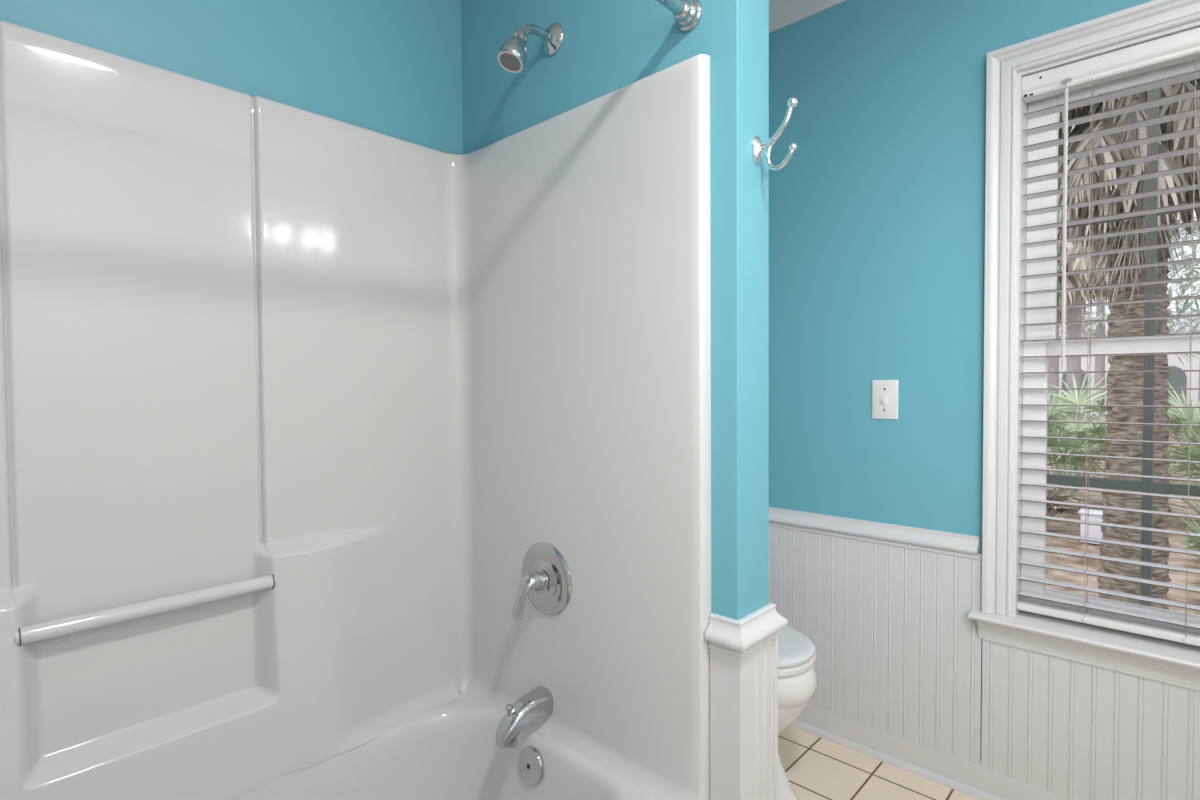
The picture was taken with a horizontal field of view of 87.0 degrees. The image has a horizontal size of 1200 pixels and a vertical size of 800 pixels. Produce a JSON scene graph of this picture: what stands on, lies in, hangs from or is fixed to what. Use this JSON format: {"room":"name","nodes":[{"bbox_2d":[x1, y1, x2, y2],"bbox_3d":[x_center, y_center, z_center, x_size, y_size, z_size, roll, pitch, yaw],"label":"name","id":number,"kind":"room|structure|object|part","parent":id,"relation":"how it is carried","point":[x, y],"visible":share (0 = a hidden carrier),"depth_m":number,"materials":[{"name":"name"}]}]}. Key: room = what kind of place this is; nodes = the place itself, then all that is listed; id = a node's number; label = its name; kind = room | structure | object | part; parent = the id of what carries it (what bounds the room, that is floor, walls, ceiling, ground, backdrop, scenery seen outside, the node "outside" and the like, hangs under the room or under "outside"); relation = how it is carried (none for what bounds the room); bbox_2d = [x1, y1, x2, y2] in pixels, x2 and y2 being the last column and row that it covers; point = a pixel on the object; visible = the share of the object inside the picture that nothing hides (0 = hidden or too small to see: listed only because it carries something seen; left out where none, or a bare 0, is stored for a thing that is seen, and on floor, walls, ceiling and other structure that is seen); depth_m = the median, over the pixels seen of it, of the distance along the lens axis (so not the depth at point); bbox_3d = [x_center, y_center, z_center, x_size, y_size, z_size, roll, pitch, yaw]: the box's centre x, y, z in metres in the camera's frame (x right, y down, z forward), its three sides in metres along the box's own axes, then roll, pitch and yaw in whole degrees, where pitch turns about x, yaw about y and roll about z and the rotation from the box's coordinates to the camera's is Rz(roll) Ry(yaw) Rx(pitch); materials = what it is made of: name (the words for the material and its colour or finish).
{"room":"bathroom","nodes":[
{"label":"bathroom","id":0,"kind":"room"},
{"bbox_2d":[0,0,462,153],"bbox_3d":[-0.869,-0.091,1.423,0.120,2.620,3.730,1,2,43],"label":"wall","id":1,"kind":"structure","parent":0,"point":[393,68],"depth_m":1.51,"materials":[{"name":"teal paint"}]},
{"bbox_2d":[461,0,768,619],"bbox_3d":[-0.020,-0.101,1.579,0.904,2.620,0.124,1,2,43],"label":"wall partition","id":2,"kind":"structure","parent":0,"point":[607,46],"depth_m":1.28,"materials":[{"name":"teal paint"}]},
{"bbox_2d":[497,22,563,72],"bbox_3d":[-0.171,-0.848,1.500,0.076,0.152,0.163,1,2,43],"label":"shower","id":3,"kind":"object","parent":2,"relation":"attached to","point":[512,54],"visible":1,"depth_m":1.48,"materials":[{"name":"silver metal"}]},
{"bbox_3d":[-0.159,-0.873,1.512,0.023,0.050,0.098,1,2,43],"label":"arm","id":4,"kind":"part","parent":3,"relation":"part of","materials":[{"name":"silver metal"}]},
{"bbox_2d":[655,0,702,32],"bbox_3d":[-0.343,-0.761,0.723,0.062,0.062,1.536,1,2,43],"label":"shower curtain rod","id":5,"kind":"object","parent":2,"relation":"attached to","point":[687,14],"visible":1,"depth_m":1.26,"materials":[{"name":"silver metal"}]},
{"bbox_3d":[-0.343,-0.761,0.723,0.025,0.025,1.530,1,2,43],"label":"rod","id":6,"kind":"part","parent":5,"relation":"part of","materials":[{"name":"silver metal"}]},
{"bbox_2d":[710,636,777,799],"bbox_3d":[-0.007,0.847,1.600,0.918,0.725,0.148,1,2,43],"label":"beadboard wainscoting","id":7,"kind":"structure","parent":2,"relation":"attached to","point":[743,691],"depth_m":1.26,"materials":[{"name":"white paint"}]},
{"bbox_2d":[705,603,787,658],"bbox_3d":[-0.006,0.459,1.584,0.933,0.068,0.182,1,2,43],"label":"trim","id":8,"kind":"structure","parent":2,"relation":"attached to","point":[736,638],"depth_m":1.25,"materials":[{"name":"white paint"}]},
{"bbox_2d":[751,97,797,170],"bbox_3d":[0.343,-0.513,1.233,0.089,0.131,0.033,1,2,43],"label":"robe hook","id":9,"kind":"object","parent":2,"relation":"attached to","point":[757,147],"visible":1,"depth_m":1.23,"materials":[{"name":"silver metal"}]},
{"bbox_3d":[0.316,-0.501,1.259,0.014,0.055,0.033,1,2,43],"label":"plate","id":10,"kind":"part","parent":9,"relation":"part of","materials":[{"name":"silver metal"}]},
{"bbox_3d":[0.330,-0.504,1.246,0.036,0.020,0.016,1,2,43],"label":"post","id":11,"kind":"part","parent":9,"relation":"part of","materials":[{"name":"silver metal"}]},
{"bbox_2d":[778,725,978,799],"bbox_3d":[0.102,1.298,0.460,2.888,0.120,3.590,1,2,43],"label":"floor","id":12,"kind":"structure","parent":0,"point":[815,767],"depth_m":2.00,"materials":[{"name":"beige tile"}]},
{"bbox_2d":[0,20,710,799],"bbox_3d":[-0.610,0.280,1.006,0.849,1.896,1.534,1,2,43],"label":"bathtub","id":13,"kind":"object","parent":12,"relation":"on","point":[295,403],"visible":0.99,"depth_m":1.39,"materials":[{"name":"white plastic"}]},
{"bbox_2d":[233,692,660,799],"bbox_3d":[-0.600,0.996,1.020,0.834,0.314,1.524,1,2,43],"label":"basin","id":14,"kind":"object","parent":13,"relation":"in","point":[441,747],"depth_m":1.57,"materials":[{"name":"white"}]},
{"bbox_2d":[495,686,552,748],"bbox_3d":[-0.187,0.771,1.534,0.064,0.101,0.147,1,2,43],"label":"tub spout","id":15,"kind":"object","parent":13,"relation":"attached to","point":[536,704],"visible":1,"depth_m":1.51,"materials":[{"name":"silver metal"}]},
{"bbox_3d":[-0.216,0.743,1.503,0.017,0.037,0.018,1,2,43],"label":"diverter knob","id":16,"kind":"part","parent":15,"relation":"part of","materials":[{"name":"silver metal"}]},
{"bbox_2d":[504,738,516,748],"bbox_3d":[-0.218,0.812,1.502,0.044,0.022,0.044,1,2,43],"label":"outlet","id":17,"kind":"object","parent":15,"relation":"attached to","point":[509,743],"depth_m":1.48,"materials":[{"name":"silver metal"}]},
{"bbox_2d":[519,746,544,784],"bbox_3d":[-0.166,0.889,1.540,0.085,0.085,0.027,1,2,43],"label":"overflow plate","id":18,"kind":"object","parent":13,"relation":"attached to","point":[531,762],"visible":1,"depth_m":1.53,"materials":[{"name":"silver metal"}]},
{"bbox_2d":[512,542,571,620],"bbox_3d":[-0.165,0.446,1.541,0.180,0.180,0.095,1,2,43],"label":"shower valve","id":19,"kind":"object","parent":13,"relation":"attached to","point":[546,581],"visible":1,"depth_m":1.54,"materials":[{"name":"silver metal"}]},
{"bbox_3d":[-0.179,0.474,1.527,0.051,0.112,0.056,1,2,43],"label":"lever","id":20,"kind":"part","parent":19,"relation":"part of","materials":[{"name":"silver metal"}]},
{"bbox_2d":[778,625,816,799],"bbox_3d":[0.323,0.794,2.054,0.772,0.802,0.450,1,2,43],"label":"toilet","id":21,"kind":"object","parent":12,"relation":"on","point":[797,677],"visible":0.13,"depth_m":1.79,"materials":[{"name":"white ceramic"}]},
{"bbox_3d":[0.415,0.729,1.965,0.497,0.027,0.376,1,2,43],"label":"lid","id":22,"kind":"part","parent":21,"relation":"part of","materials":[{"name":"white ceramic"}]},
{"bbox_3d":[0.420,0.755,1.962,0.489,0.025,0.376,1,2,43],"label":"seat","id":23,"kind":"part","parent":21,"relation":"part of","materials":[{"name":"white plastic"}]},
{"bbox_2d":[769,0,1152,740],"bbox_3d":[1.405,-0.114,1.737,2.768,2.620,0.160,1,2,43],"label":"wall","id":24,"kind":"structure","parent":0,"point":[877,211],"depth_m":2.06,"materials":[{"name":"teal paint"}]},
{"bbox_2d":[769,0,847,33],"bbox_3d":[0.974,-1.367,1.341,2.648,0.089,0.948,1,2,43],"label":"ceiling","id":25,"kind":"structure","parent":24,"relation":"attached to","point":[782,13],"depth_m":2.23,"materials":[{"name":"white paint"}]},
{"bbox_2d":[769,507,979,559],"bbox_3d":[0.731,0.436,2.257,1.087,0.068,0.029,1,2,43],"label":"trim","id":26,"kind":"structure","parent":24,"relation":"attached to","point":[941,542],"depth_m":2.08,"materials":[{"name":"white paint"}]},
{"bbox_2d":[769,526,981,766],"bbox_3d":[0.743,0.809,2.270,1.096,0.715,0.011,1,2,43],"label":"wainscoting","id":27,"kind":"structure","parent":24,"relation":"attached to","point":[898,650],"depth_m":2.07,"materials":[{"name":"white paint"}]},
{"bbox_2d":[872,380,897,419],"bbox_3d":[0.928,-0.001,2.065,0.082,0.129,0.018,1,2,43],"label":"light switch","id":28,"kind":"object","parent":24,"relation":"attached to","point":[884,392],"visible":1,"depth_m":2.06,"materials":[{"name":"white plastic"}]},
{"bbox_2d":[790,705,1072,799],"bbox_3d":[1.307,1.143,1.743,2.648,0.108,0.024,1,2,43],"label":"baseboard","id":29,"kind":"structure","parent":24,"relation":"attached to","point":[980,783],"depth_m":2.01,"materials":[{"name":"white paint"}]},
{"bbox_2d":[968,0,1199,690],"bbox_3d":[1.501,-0.141,1.606,0.942,1.719,0.219,1,2,43],"label":"window","id":30,"kind":"structure","parent":24,"relation":"in","point":[1000,621],"depth_m":1.82,"materials":[{"name":"white paint"}]},
{"bbox_3d":[1.486,0.643,1.604,0.942,0.019,0.159,1,2,43],"label":"sill","id":31,"kind":"part","parent":30,"relation":"part of","materials":[{"name":"white paint"}]},
{"bbox_2d":[1017,27,1199,645],"bbox_3d":[1.482,-0.151,1.586,0.724,1.532,0.075,1,2,43],"label":"window blind","id":32,"kind":"object","parent":30,"relation":"attached to","point":[1184,46],"visible":1,"depth_m":1.69,"materials":[{"name":"white plastic"}]},
{"bbox_3d":[1.341,-0.134,1.733,0.002,1.460,0.054,1,2,43],"label":"ladder cord","id":33,"kind":"part","parent":32,"relation":"part of","materials":[{"name":"white fabric"}]},
{"bbox_3d":[1.494,0.605,1.612,0.724,0.020,0.050,1,2,43],"label":"rail","id":34,"kind":"part","parent":32,"relation":"part of","materials":[{"name":"white plastic"}]},
{"bbox_3d":[1.490,-0.131,1.594,0.002,1.460,0.054,1,2,43],"label":"ladder cord","id":35,"kind":"part","parent":32,"relation":"part of","materials":[{"name":"white fabric"}]},
{"bbox_3d":[1.522,0.232,1.635,0.724,0.799,0.030,1,2,43],"label":"sash","id":36,"kind":"part","parent":30,"relation":"part of","materials":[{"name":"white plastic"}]},
{"bbox_3d":[1.540,-0.522,1.641,0.724,0.795,0.030,1,2,43],"label":"sash","id":37,"kind":"part","parent":30,"relation":"part of","materials":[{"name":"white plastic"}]},
{"bbox_2d":[981,639,1199,799],"bbox_3d":[1.711,0.921,1.366,1.549,0.525,0.011,1,2,43],"label":"wainscoting","id":38,"kind":"structure","parent":24,"relation":"attached to","point":[1066,728],"depth_m":1.72,"materials":[{"name":"white paint"}]},
{"label":"outside","id":39,"kind":"structure","parent":0,"visible":0},
{"bbox_2d":[1046,417,1199,614],"bbox_3d":[21.369,1.120,22.816,90.000,0.160,57.550,1,2,43],"label":"ground","id":40,"kind":"structure","parent":39,"point":[1177,505],"depth_m":6.83,"materials":[{"name":"brown soil"}]},
{"bbox_2d":[1046,484,1098,524],"bbox_3d":[5.425,1.242,7.696,1.046,0.718,0.908,-1,2,-13],"label":"bush","id":41,"kind":"object","parent":40,"relation":"on","point":[1052,495],"visible":0.45,"depth_m":7.58,"materials":[{"name":"brown plant"}]},
{"bbox_2d":[1048,233,1105,422],"bbox_3d":[13.897,-3.112,19.668,3.432,8.725,4.236,1,2,43],"label":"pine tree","id":42,"kind":"object","parent":40,"relation":"on","point":[1053,362],"visible":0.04,"depth_m":19.52,"materials":[{"name":"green plant"}]},
{"bbox_2d":[1047,364,1107,506],"bbox_3d":[6.508,0.519,9.040,2.635,2.084,2.881,0,2,11],"label":"bush","id":43,"kind":"object","parent":40,"relation":"on","point":[1073,430],"visible":0.34,"depth_m":8.85,"materials":[{"name":"green plant"}]},
{"bbox_2d":[1057,216,1108,486],"bbox_3d":[8.086,-1.087,10.853,1.548,5.207,1.493,0,1,0],"label":"palm tree","id":44,"kind":"object","parent":40,"relation":"on","point":[1073,364],"visible":0.23,"depth_m":10.69,"materials":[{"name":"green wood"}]},
{"bbox_2d":[1078,508,1102,544],"bbox_3d":[5.644,1.449,7.232,0.260,0.355,0.240,1,2,43],"label":"utility box","id":45,"kind":"object","parent":40,"relation":"on","point":[1094,531],"visible":0.53,"depth_m":7.17,"materials":[{"name":"white metal"}]},
{"bbox_3d":[5.643,1.284,7.228,0.260,0.025,0.240,1,2,43],"label":"cabinet lid","id":46,"kind":"part","parent":45,"relation":"part of","materials":[{"name":"white metal"}]},
{"bbox_2d":[1059,255,1178,424],"bbox_3d":[20.551,-3.469,25.685,4.106,9.040,4.020,0,2,21],"label":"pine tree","id":47,"kind":"object","parent":40,"relation":"on","point":[1100,327],"visible":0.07,"depth_m":25.83,"materials":[{"name":"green plant"}]},
{"bbox_2d":[1047,88,1199,606],"bbox_3d":[2.114,-0.326,2.395,3.700,4.200,0.050,1,2,43],"label":"screen frame","id":48,"kind":"object","parent":40,"relation":"on","point":[1146,485],"visible":0.16,"depth_m":2.40,"materials":[{"name":"grey paint"}]},
{"bbox_3d":[2.118,0.333,2.412,3.600,0.038,0.034,1,2,43],"label":"rail","id":49,"kind":"part","parent":48,"relation":"part of","materials":[{"name":"metal"}]},
{"bbox_3d":[2.111,-0.712,2.385,3.600,0.024,0.034,1,2,43],"label":"rail","id":50,"kind":"part","parent":48,"relation":"part of","materials":[{"name":"white metal"}]},
{"bbox_3d":[2.097,-0.326,2.411,0.032,4.200,0.040,1,2,43],"label":"post","id":51,"kind":"part","parent":48,"relation":"part of","materials":[{"name":"grey paint"}]},
{"bbox_2d":[1057,78,1199,609],"bbox_3d":[3.314,-1.143,3.828,3.254,5.743,3.610,0,2,21],"label":"palm tree","id":52,"kind":"object","parent":40,"relation":"on","point":[1133,310],"visible":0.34,"depth_m":3.86,"materials":[{"name":"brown plant"}]},
{"bbox_2d":[1059,310,1199,418],"bbox_3d":[29.405,-1.753,31.334,19.000,5.200,7.000,1,2,43],"label":"house","id":53,"kind":"structure","parent":40,"relation":"on","point":[1175,379],"depth_m":29.59,"materials":[{"name":"white"}]},
{"bbox_2d":[1094,381,1199,514],"bbox_3d":[7.601,0.650,7.630,2.886,1.880,2.827,1,2,43],"label":"bush","id":54,"kind":"object","parent":40,"relation":"on","point":[1179,414],"visible":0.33,"depth_m":7.91,"materials":[{"name":"green plant"}]},
{"bbox_2d":[1166,216,1199,437],"bbox_3d":[18.385,-2.527,19.707,4.418,7.493,3.943,1,2,43],"label":"pine tree","id":55,"kind":"object","parent":40,"relation":"on","point":[1179,311],"visible":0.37,"depth_m":19.61,"materials":[{"name":"green plant"}]},
{"bbox_2d":[1177,517,1199,564],"bbox_3d":[5.321,1.327,5.231,0.881,0.674,0.702,1,2,43],"label":"bush","id":56,"kind":"object","parent":40,"relation":"on","point":[1194,528],"visible":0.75,"depth_m":5.48,"materials":[{"name":"green plant"}]}
]}

